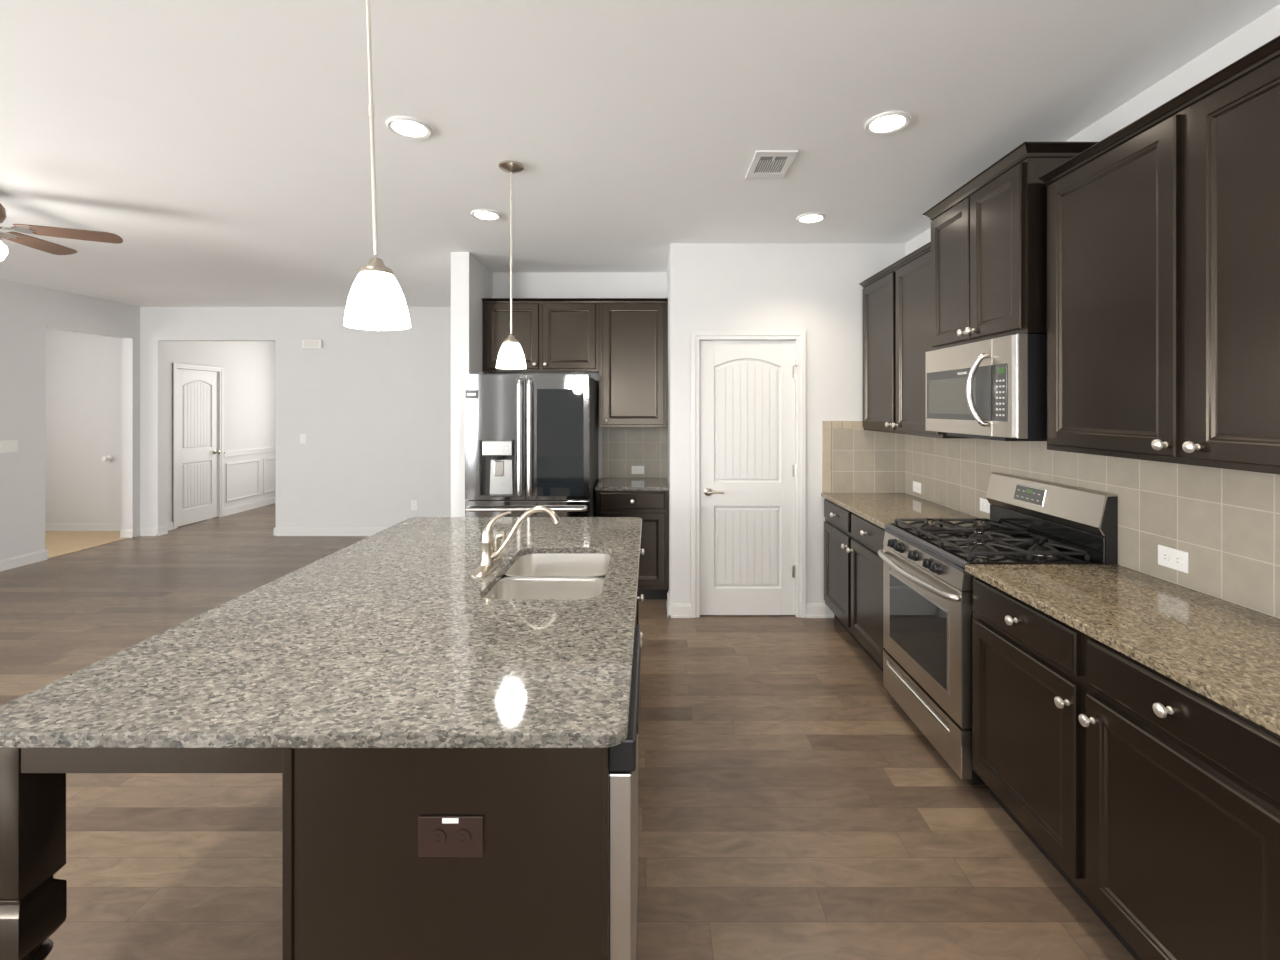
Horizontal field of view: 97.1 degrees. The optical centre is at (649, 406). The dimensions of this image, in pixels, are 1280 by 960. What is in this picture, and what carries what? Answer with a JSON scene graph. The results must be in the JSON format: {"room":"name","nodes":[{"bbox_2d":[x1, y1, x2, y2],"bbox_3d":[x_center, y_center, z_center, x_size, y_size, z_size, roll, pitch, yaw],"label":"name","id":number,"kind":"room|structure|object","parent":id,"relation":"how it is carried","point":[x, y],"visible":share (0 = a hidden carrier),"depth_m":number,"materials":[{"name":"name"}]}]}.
{"room":"kitchen","nodes":[
{"label":"kitchen","id":0,"kind":"room"},
{"bbox_2d":[0,279,139,560],"bbox_3d":[-6.165,0.170,1.640,0.130,2.740,10.480,0,0,0],"label":"wall","id":1,"kind":"structure","parent":0,"point":[26,310],"depth_m":5.59,"materials":[{"name":"grey paint"}]},
{"bbox_2d":[0,440,17,452],"bbox_3d":[-6.096,0.375,5.370,0.009,0.116,0.162,0,0,0],"label":"light switch","id":2,"kind":"object","parent":1,"relation":"attached to","point":[7,446],"visible":1,"depth_m":5.37,"materials":[{"name":"white plastic"}]},
{"bbox_2d":[0,528,139,571],"bbox_3d":[-6.154,1.491,1.580,0.151,0.098,10.360,0,0,0],"label":"baseboard","id":3,"kind":"structure","parent":1,"relation":"attached to","point":[14,562],"depth_m":5.56,"materials":[{"name":"white wood"}]},
{"bbox_2d":[45,328,120,522],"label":"door","id":4,"kind":"structure","parent":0,"point":[83,371],"depth_m":7.02,"materials":[{"name":"paint"}]},
{"bbox_2d":[45,523,120,530],"bbox_3d":[-7.165,1.491,7.010,1.870,0.098,0.021,0,0,0],"label":"baseboard","id":5,"kind":"structure","parent":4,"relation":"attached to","point":[48,526],"depth_m":7.01,"materials":[{"name":"white wood"}]},
{"bbox_2d":[101,456,111,461],"bbox_3d":[-6.720,0.640,6.983,0.076,0.076,0.074,0,0,0],"label":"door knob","id":6,"kind":"object","parent":4,"relation":"attached to","point":[104,458],"visible":1,"depth_m":6.96,"materials":[{"name":"silver metal"}]},
{"bbox_2d":[166,341,275,522],"bbox_3d":[-4.600,0.170,8.190,3.400,2.740,2.620,0,0,0],"label":"wall","id":7,"kind":"structure","parent":0,"point":[249,366],"depth_m":8.30,"materials":[{"name":"paint"}]},
{"bbox_2d":[173,363,223,528],"bbox_3d":[-6.066,0.491,7.540,0.128,2.097,0.836,0,0,0],"label":"door frame","id":8,"kind":"structure","parent":7,"relation":"attached to","point":[220,370],"depth_m":7.88,"materials":[{"name":"white wood"}]},
{"bbox_2d":[177,369,220,526],"bbox_3d":[-6.013,0.521,7.536,0.111,2.022,0.708,0,0,0],"label":"door","id":9,"kind":"structure","parent":7,"relation":"in","point":[197,390],"depth_m":7.54,"materials":[{"name":"paint"}]},
{"bbox_2d":[224,447,275,501],"bbox_3d":[-6.008,0.993,8.685,0.025,0.715,1.430,0,0,0],"label":"trim","id":10,"kind":"structure","parent":7,"relation":"attached to","point":[267,449],"depth_m":8.49,"materials":[{"name":"white wood"}]},
{"bbox_2d":[140,307,450,527],"bbox_3d":[-3.752,0.170,6.820,4.697,2.740,0.120,0,0,0],"label":"wall","id":11,"kind":"structure","parent":0,"point":[372,408],"depth_m":6.76,"materials":[{"name":"grey paint"}]},
{"bbox_2d":[140,497,386,535],"bbox_3d":[-3.822,1.491,8.069,4.555,0.098,2.661,0,0,0],"label":"baseboard","id":12,"kind":"structure","parent":11,"relation":"attached to","point":[162,530],"depth_m":6.75,"materials":[{"name":"white wood"}]},
{"bbox_2d":[300,434,305,443],"bbox_3d":[-4.150,0.380,6.755,0.070,0.116,0.009,0,0,0],"label":"light switch","id":13,"kind":"object","parent":11,"relation":"attached to","point":[302,436],"visible":1,"depth_m":6.75,"materials":[{"name":"white plastic"}]},
{"bbox_2d":[302,339,321,348],"bbox_3d":[-4.030,-0.750,6.742,0.230,0.110,0.036,0,0,0],"label":"door chime","id":14,"kind":"object","parent":11,"relation":"attached to","point":[306,343],"visible":1,"depth_m":6.72,"materials":[{"name":"white plastic"}]},
{"bbox_2d":[411,500,416,509],"bbox_3d":[-2.820,1.175,6.756,0.073,0.115,0.008,0,0,0],"label":"wall outlet","id":15,"kind":"object","parent":11,"relation":"attached to","point":[413,502],"visible":1,"depth_m":6.76,"materials":[{"name":"white plastic"}]},
{"bbox_2d":[451,252,492,516],"bbox_3d":[-1.474,0.170,5.570,0.142,2.740,2.380,0,0,0],"label":"wall","id":16,"kind":"structure","parent":0,"point":[471,280],"depth_m":4.38,"materials":[{"name":"paint"}]},
{"bbox_2d":[0,503,1134,959],"bbox_3d":[-3.103,1.567,2.890,10.195,0.066,13.220,0,0,0],"label":"floor","id":17,"kind":"structure","parent":0,"point":[790,807],"depth_m":2.14,"materials":[{"name":"brown wood"}]},
{"bbox_2d":[0,748,608,959],"bbox_3d":[-0.709,1.098,2.140,1.253,0.884,2.069,0,0,0],"label":"kitchen island","id":18,"kind":"object","parent":17,"relation":"on","point":[356,885],"visible":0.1,"depth_m":1.11,"materials":[{"name":"brown wood"}]},
{"bbox_2d":[0,517,641,747],"bbox_3d":[-0.702,0.640,2.148,1.316,0.029,2.133,0,0,0],"label":"island countertop","id":19,"kind":"structure","parent":18,"relation":"on","point":[388,638],"depth_m":1.39,"materials":[{"name":"stone"}]},
{"bbox_2d":[471,506,559,577],"bbox_3d":[-0.506,0.506,2.200,0.315,0.240,0.260,0,0,0],"label":"kitchen faucet","id":20,"kind":"object","parent":19,"relation":"on","point":[491,558],"visible":1,"depth_m":2.19,"materials":[{"name":"silver metal"}]},
{"bbox_2d":[484,554,610,598],"bbox_3d":[-0.367,0.750,2.183,0.445,0.189,0.706,0,0,0],"label":"sink","id":21,"kind":"object","parent":19,"relation":"in","point":[532,576],"visible":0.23,"depth_m":2.17,"materials":[{"name":"metal"}]},
{"bbox_2d":[418,816,483,856],"bbox_3d":[-0.391,0.843,1.108,0.128,0.080,0.008,0,0,0],"label":"wall outlet","id":22,"kind":"object","parent":18,"relation":"attached to","point":[438,836],"visible":1,"depth_m":1.11,"materials":[{"name":"brown plastic"}]},
{"bbox_2d":[430,829,446,845],"bbox_3d":[-0.415,0.843,1.106,0.033,0.033,0.003,0,0,0],"label":"receptacle","id":23,"kind":"object","parent":22,"relation":"attached to","point":[438,837],"depth_m":1.10,"materials":[{"name":"black plastic"}]},
{"bbox_2d":[454,829,470,845],"bbox_3d":[-0.367,0.843,1.106,0.033,0.033,0.003,0,0,0],"label":"receptacle","id":24,"kind":"object","parent":22,"relation":"attached to","point":[462,837],"depth_m":1.10,"materials":[{"name":"brown plastic"}]},
{"bbox_2d":[465,372,597,516],"bbox_3d":[-0.897,0.642,4.488,0.905,1.795,0.864,0,0,0],"label":"refrigerator","id":25,"kind":"object","parent":17,"relation":"on","point":[531,440],"visible":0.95,"depth_m":4.12,"materials":[{"name":"metal"}]},
{"bbox_2d":[501,575,642,646],"bbox_3d":[-0.355,1.098,2.173,0.654,0.884,0.854,0,0,0],"label":"base cabinet","id":26,"kind":"object","parent":17,"relation":"on","point":[503,576],"visible":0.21,"depth_m":2.20,"materials":[{"name":"brown wood"}]},
{"bbox_2d":[609,624,640,959],"bbox_3d":[-0.344,1.103,1.438,0.636,0.875,0.608,0,0,0],"label":"dishwasher","id":27,"kind":"object","parent":17,"relation":"on","point":[623,757],"visible":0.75,"depth_m":1.13,"materials":[{"name":"silver metal"}]},
{"bbox_2d":[596,491,668,598],"bbox_3d":[-0.139,1.098,4.720,0.573,0.884,0.637,0,0,0],"label":"base cabinet","id":28,"kind":"object","parent":17,"relation":"on","point":[652,507],"visible":0.45,"depth_m":4.44,"materials":[{"name":"brown wood"}]},
{"bbox_2d":[595,477,668,490],"bbox_3d":[-0.141,0.640,4.725,0.579,0.029,0.610,0,0,0],"label":"countertop","id":29,"kind":"structure","parent":28,"relation":"on","point":[605,483],"depth_m":4.56,"materials":[{"name":"stone"}]},
{"bbox_2d":[636,548,643,623],"bbox_3d":[-0.355,1.098,2.878,0.654,0.884,0.553,0,0,0],"label":"base cabinet","id":30,"kind":"object","parent":17,"relation":"on","point":[641,597],"visible":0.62,"depth_m":3.07,"materials":[{"name":"brown wood"}]},
{"bbox_2d":[824,499,885,671],"bbox_3d":[1.551,1.098,3.580,0.644,0.884,1.124,0,0,0],"label":"base cabinet","id":31,"kind":"object","parent":17,"relation":"on","point":[853,566],"visible":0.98,"depth_m":3.49,"materials":[{"name":"brown wood"}]},
{"bbox_2d":[821,493,983,528],"bbox_3d":[1.558,0.640,3.575,0.612,0.029,1.118,0,0,0],"label":"countertop","id":32,"kind":"structure","parent":31,"relation":"on","point":[880,509],"depth_m":3.52,"materials":[{"name":"stone"}]},
{"bbox_2d":[878,472,1117,784],"bbox_3d":[1.521,0.929,2.632,0.687,1.162,0.761,0,0,0],"label":"gas range","id":33,"kind":"object","parent":17,"relation":"on","point":[928,589],"visible":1,"depth_m":2.48,"materials":[{"name":"silver metal"}]},
{"bbox_2d":[968,590,985,784],"bbox_3d":[1.575,1.073,2.632,0.576,0.875,0.749,0,0,0],"label":"panel","id":34,"kind":"object","parent":33,"relation":"in","point":[973,778],"depth_m":2.25,"materials":[{"name":"black metal"}]},
{"bbox_2d":[956,546,1005,557],"bbox_3d":[1.412,0.620,2.414,0.189,0.004,0.189,0,0,-6],"label":"burner","id":35,"kind":"object","parent":33,"relation":"on","point":[980,548],"depth_m":2.38,"materials":[{"name":"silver metal"}]},
{"bbox_2d":[884,523,1098,572],"bbox_3d":[1.521,0.639,2.632,0.544,0.043,0.757,0,0,0],"label":"cooktop","id":36,"kind":"object","parent":33,"relation":"in","point":[955,560],"depth_m":2.45,"materials":[{"name":"black metal"}]},
{"bbox_2d":[1022,548,1057,556],"bbox_3d":[1.662,0.620,2.414,0.136,0.004,0.136,0,0,-19],"label":"burner","id":37,"kind":"object","parent":33,"relation":"on","point":[1027,549],"depth_m":2.38,"materials":[{"name":"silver metal"}]},
{"bbox_2d":[972,576,1279,959],"bbox_3d":[1.551,1.098,1.662,0.644,0.884,1.170,0,0,0],"label":"base cabinet","id":38,"kind":"object","parent":17,"relation":"on","point":[1156,801],"visible":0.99,"depth_m":1.50,"materials":[{"name":"brown wood"}]},
{"bbox_2d":[965,564,1279,735],"bbox_3d":[1.558,0.640,1.655,0.612,0.029,1.189,0,0,0],"label":"countertop","id":39,"kind":"structure","parent":38,"relation":"on","point":[1227,653],"depth_m":1.63,"materials":[{"name":"stone"}]},
{"bbox_2d":[493,272,666,481],"bbox_3d":[-0.572,0.170,5.095,1.663,2.740,0.110,0,0,0],"label":"wall","id":40,"kind":"structure","parent":0,"point":[524,284],"depth_m":5.04,"materials":[{"name":"paint"}]},
{"bbox_2d":[481,298,598,372],"bbox_3d":[-0.914,-0.602,4.854,0.972,0.603,0.367,0,0,0],"label":"upper cabinet","id":41,"kind":"object","parent":40,"relation":"attached to","point":[554,335],"visible":0.95,"depth_m":4.72,"materials":[{"name":"brown wood"}]},
{"bbox_2d":[599,298,667,426],"bbox_3d":[-0.139,-0.367,4.854,0.573,1.071,0.367,0,0,0],"label":"upper cabinet","id":42,"kind":"object","parent":40,"relation":"attached to","point":[633,332],"visible":1,"depth_m":4.72,"materials":[{"name":"brown wood"}]},
{"bbox_2d":[602,427,666,476],"bbox_3d":[-0.138,0.399,5.035,0.574,0.459,0.010,0,0,0],"label":"backsplash","id":43,"kind":"structure","parent":40,"relation":"attached to","point":[623,448],"depth_m":5.03,"materials":[{"name":"tile"}]},
{"bbox_2d":[632,466,643,473],"bbox_3d":[-0.107,0.560,5.026,0.115,0.073,0.008,0,0,0],"label":"wall outlet","id":44,"kind":"object","parent":43,"relation":"attached to","point":[635,469],"visible":1,"depth_m":5.03,"materials":[{"name":"white plastic"}]},
{"bbox_2d":[0,0,1279,306],"bbox_3d":[-3.103,-1.230,2.890,10.195,0.060,13.220,0,0,0],"label":"ceiling","id":45,"kind":"structure","parent":0,"point":[225,144],"depth_m":2.34,"materials":[{"name":"paint"}]},
{"bbox_2d":[0,203,122,260],"bbox_3d":[-3.735,-0.994,3.125,1.174,0.413,1.174,0,0,0],"label":"ceiling fan","id":46,"kind":"object","parent":45,"relation":"hanging from","point":[79,234],"visible":1,"depth_m":3.30,"materials":[{"name":"brown wood"}]},
{"bbox_2d":[344,0,410,329],"bbox_3d":[-0.668,-0.697,1.355,0.145,1.006,0.145,-2,0,0],"label":"pendant lamp","id":47,"kind":"object","parent":45,"relation":"hanging from","point":[376,300],"visible":1,"depth_m":1.33,"materials":[{"name":"white glass"}]},
{"bbox_2d":[386,116,431,138],"bbox_3d":[-1.030,-1.194,2.420,0.180,0.012,0.180,0,0,0],"label":"recessed light","id":48,"kind":"object","parent":45,"relation":"in","point":[408,127],"visible":1,"depth_m":2.40,"materials":[{"name":"white plastic"}]},
{"bbox_2d":[471,209,500,220],"bbox_3d":[-1.020,-1.194,3.520,0.180,0.012,0.180,0,0,0],"label":"recessed light","id":49,"kind":"object","parent":45,"relation":"in","point":[482,214],"visible":1,"depth_m":3.51,"materials":[{"name":"white plastic"}]},
{"bbox_2d":[496,160,525,368],"bbox_3d":[-0.690,-0.697,2.810,0.145,1.006,0.145,0,0,0],"label":"pendant lamp","id":50,"kind":"object","parent":45,"relation":"hanging from","point":[510,356],"visible":1,"depth_m":2.78,"materials":[{"name":"white glass"}]},
{"bbox_2d":[745,150,797,178],"bbox_3d":[0.595,-1.195,2.795,0.196,0.010,0.316,0,0,0],"label":"ceiling vent","id":51,"kind":"object","parent":45,"relation":"in","point":[765,164],"visible":1,"depth_m":2.77,"materials":[{"name":"white metal"}]},
{"bbox_2d":[796,213,825,223],"bbox_3d":[1.020,-1.194,3.580,0.180,0.012,0.180,0,0,0],"label":"recessed light","id":52,"kind":"object","parent":45,"relation":"in","point":[809,218],"visible":1,"depth_m":3.56,"materials":[{"name":"white plastic"}]},
{"bbox_2d":[865,111,910,134],"bbox_3d":[1.000,-1.194,2.380,0.180,0.012,0.180,0,0,0],"label":"recessed light","id":53,"kind":"object","parent":45,"relation":"in","point":[892,121],"visible":1,"depth_m":2.37,"materials":[{"name":"white plastic"}]},
{"bbox_2d":[667,243,905,616],"bbox_3d":[1.012,0.170,4.593,1.725,2.740,0.895,0,0,0],"label":"wall","id":54,"kind":"structure","parent":0,"point":[815,289],"depth_m":4.14,"materials":[{"name":"paint"}]},
{"bbox_2d":[700,340,796,614],"bbox_3d":[0.723,0.521,4.147,0.712,2.022,0.093,0,0,0],"label":"door","id":55,"kind":"structure","parent":54,"relation":"in","point":[748,466],"depth_m":4.17,"materials":[{"name":"paint"}]},
{"bbox_2d":[691,331,805,617],"bbox_3d":[0.719,0.491,4.191,0.840,2.097,0.128,0,0,0],"label":"door frame","id":56,"kind":"structure","parent":54,"relation":"attached to","point":[800,343],"depth_m":4.13,"materials":[{"name":"white wood"}]},
{"bbox_2d":[666,591,833,617],"bbox_3d":[0.737,1.491,4.277,1.216,0.098,0.306,0,0,0],"label":"baseboard","id":57,"kind":"structure","parent":54,"relation":"attached to","point":[673,610],"depth_m":4.13,"materials":[{"name":"white wood"}]},
{"bbox_2d":[822,421,904,492],"bbox_3d":[1.563,0.364,4.139,0.602,0.527,0.010,0,0,0],"label":"backsplash","id":58,"kind":"structure","parent":54,"relation":"attached to","point":[855,459],"depth_m":4.13,"materials":[{"name":"tile"}]},
{"bbox_2d":[906,4,1279,255],"bbox_3d":[1.935,0.170,0.323,0.120,2.740,7.845,0,0,0],"label":"wall","id":59,"kind":"structure","parent":0,"point":[1265,28],"depth_m":1.99,"materials":[{"name":"paint"}]},
{"bbox_2d":[859,241,966,437],"bbox_3d":[1.692,-0.367,3.580,0.362,1.071,1.124,0,0,0],"label":"upper cabinet","id":60,"kind":"object","parent":59,"relation":"attached to","point":[896,299],"visible":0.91,"depth_m":3.53,"materials":[{"name":"brown wood"}]},
{"bbox_2d":[922,142,1097,350],"bbox_3d":[1.662,-0.668,2.632,0.422,0.745,0.831,0,0,0],"label":"upper cabinet","id":61,"kind":"object","parent":59,"relation":"attached to","point":[989,235],"visible":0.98,"depth_m":2.45,"materials":[{"name":"brown wood"}]},
{"bbox_2d":[926,334,1046,440],"bbox_3d":[1.635,-0.073,2.632,0.473,0.439,0.757,0,0,0],"label":"microwave","id":62,"kind":"object","parent":61,"relation":"attached to","point":[995,388],"visible":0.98,"depth_m":2.43,"materials":[{"name":"silver metal"}]},
{"bbox_2d":[905,434,1279,618],"bbox_3d":[1.870,0.396,2.602,0.010,0.521,3.084,0,0,0],"label":"backsplash","id":63,"kind":"structure","parent":59,"relation":"attached to","point":[1227,521],"depth_m":2.06,"materials":[{"name":"tile"}]},
{"bbox_2d":[913,481,920,493],"bbox_3d":[1.861,0.560,3.940,0.008,0.073,0.115,0,0,0],"label":"wall outlet","id":64,"kind":"object","parent":63,"relation":"attached to","point":[916,485],"visible":1,"depth_m":3.93,"materials":[{"name":"white plastic"}]},
{"bbox_2d":[980,498,989,513],"bbox_3d":[1.861,0.548,3.130,0.008,0.073,0.115,0,0,0],"label":"wall outlet","id":65,"kind":"object","parent":63,"relation":"attached to","point":[984,504],"visible":0.87,"depth_m":3.14,"materials":[{"name":"white plastic"}]},
{"bbox_2d":[1158,545,1188,572],"bbox_3d":[1.861,0.540,2.013,0.008,0.073,0.115,0,0,0],"label":"wall outlet","id":66,"kind":"object","parent":63,"relation":"attached to","point":[1168,557],"visible":1,"depth_m":2.01,"materials":[{"name":"white plastic"}]},
{"bbox_2d":[1161,552,1169,560],"bbox_3d":[1.859,0.540,2.037,0.003,0.033,0.033,0,0,0],"label":"receptacle","id":67,"kind":"object","parent":66,"relation":"attached to","point":[1165,556],"depth_m":2.04,"materials":[{"name":"white plastic"}]},
{"bbox_2d":[1173,556,1182,564],"bbox_3d":[1.859,0.540,1.989,0.003,0.033,0.033,0,0,0],"label":"receptacle","id":68,"kind":"object","parent":66,"relation":"attached to","point":[1177,560],"depth_m":1.99,"materials":[{"name":"white plastic"}]},
{"bbox_2d":[1038,35,1279,474],"bbox_3d":[1.692,-0.367,1.635,0.362,1.071,1.185,0,0,0],"label":"upper cabinet","id":69,"kind":"object","parent":59,"relation":"attached to","point":[1163,233],"visible":1,"depth_m":1.67,"materials":[{"name":"brown wood"}]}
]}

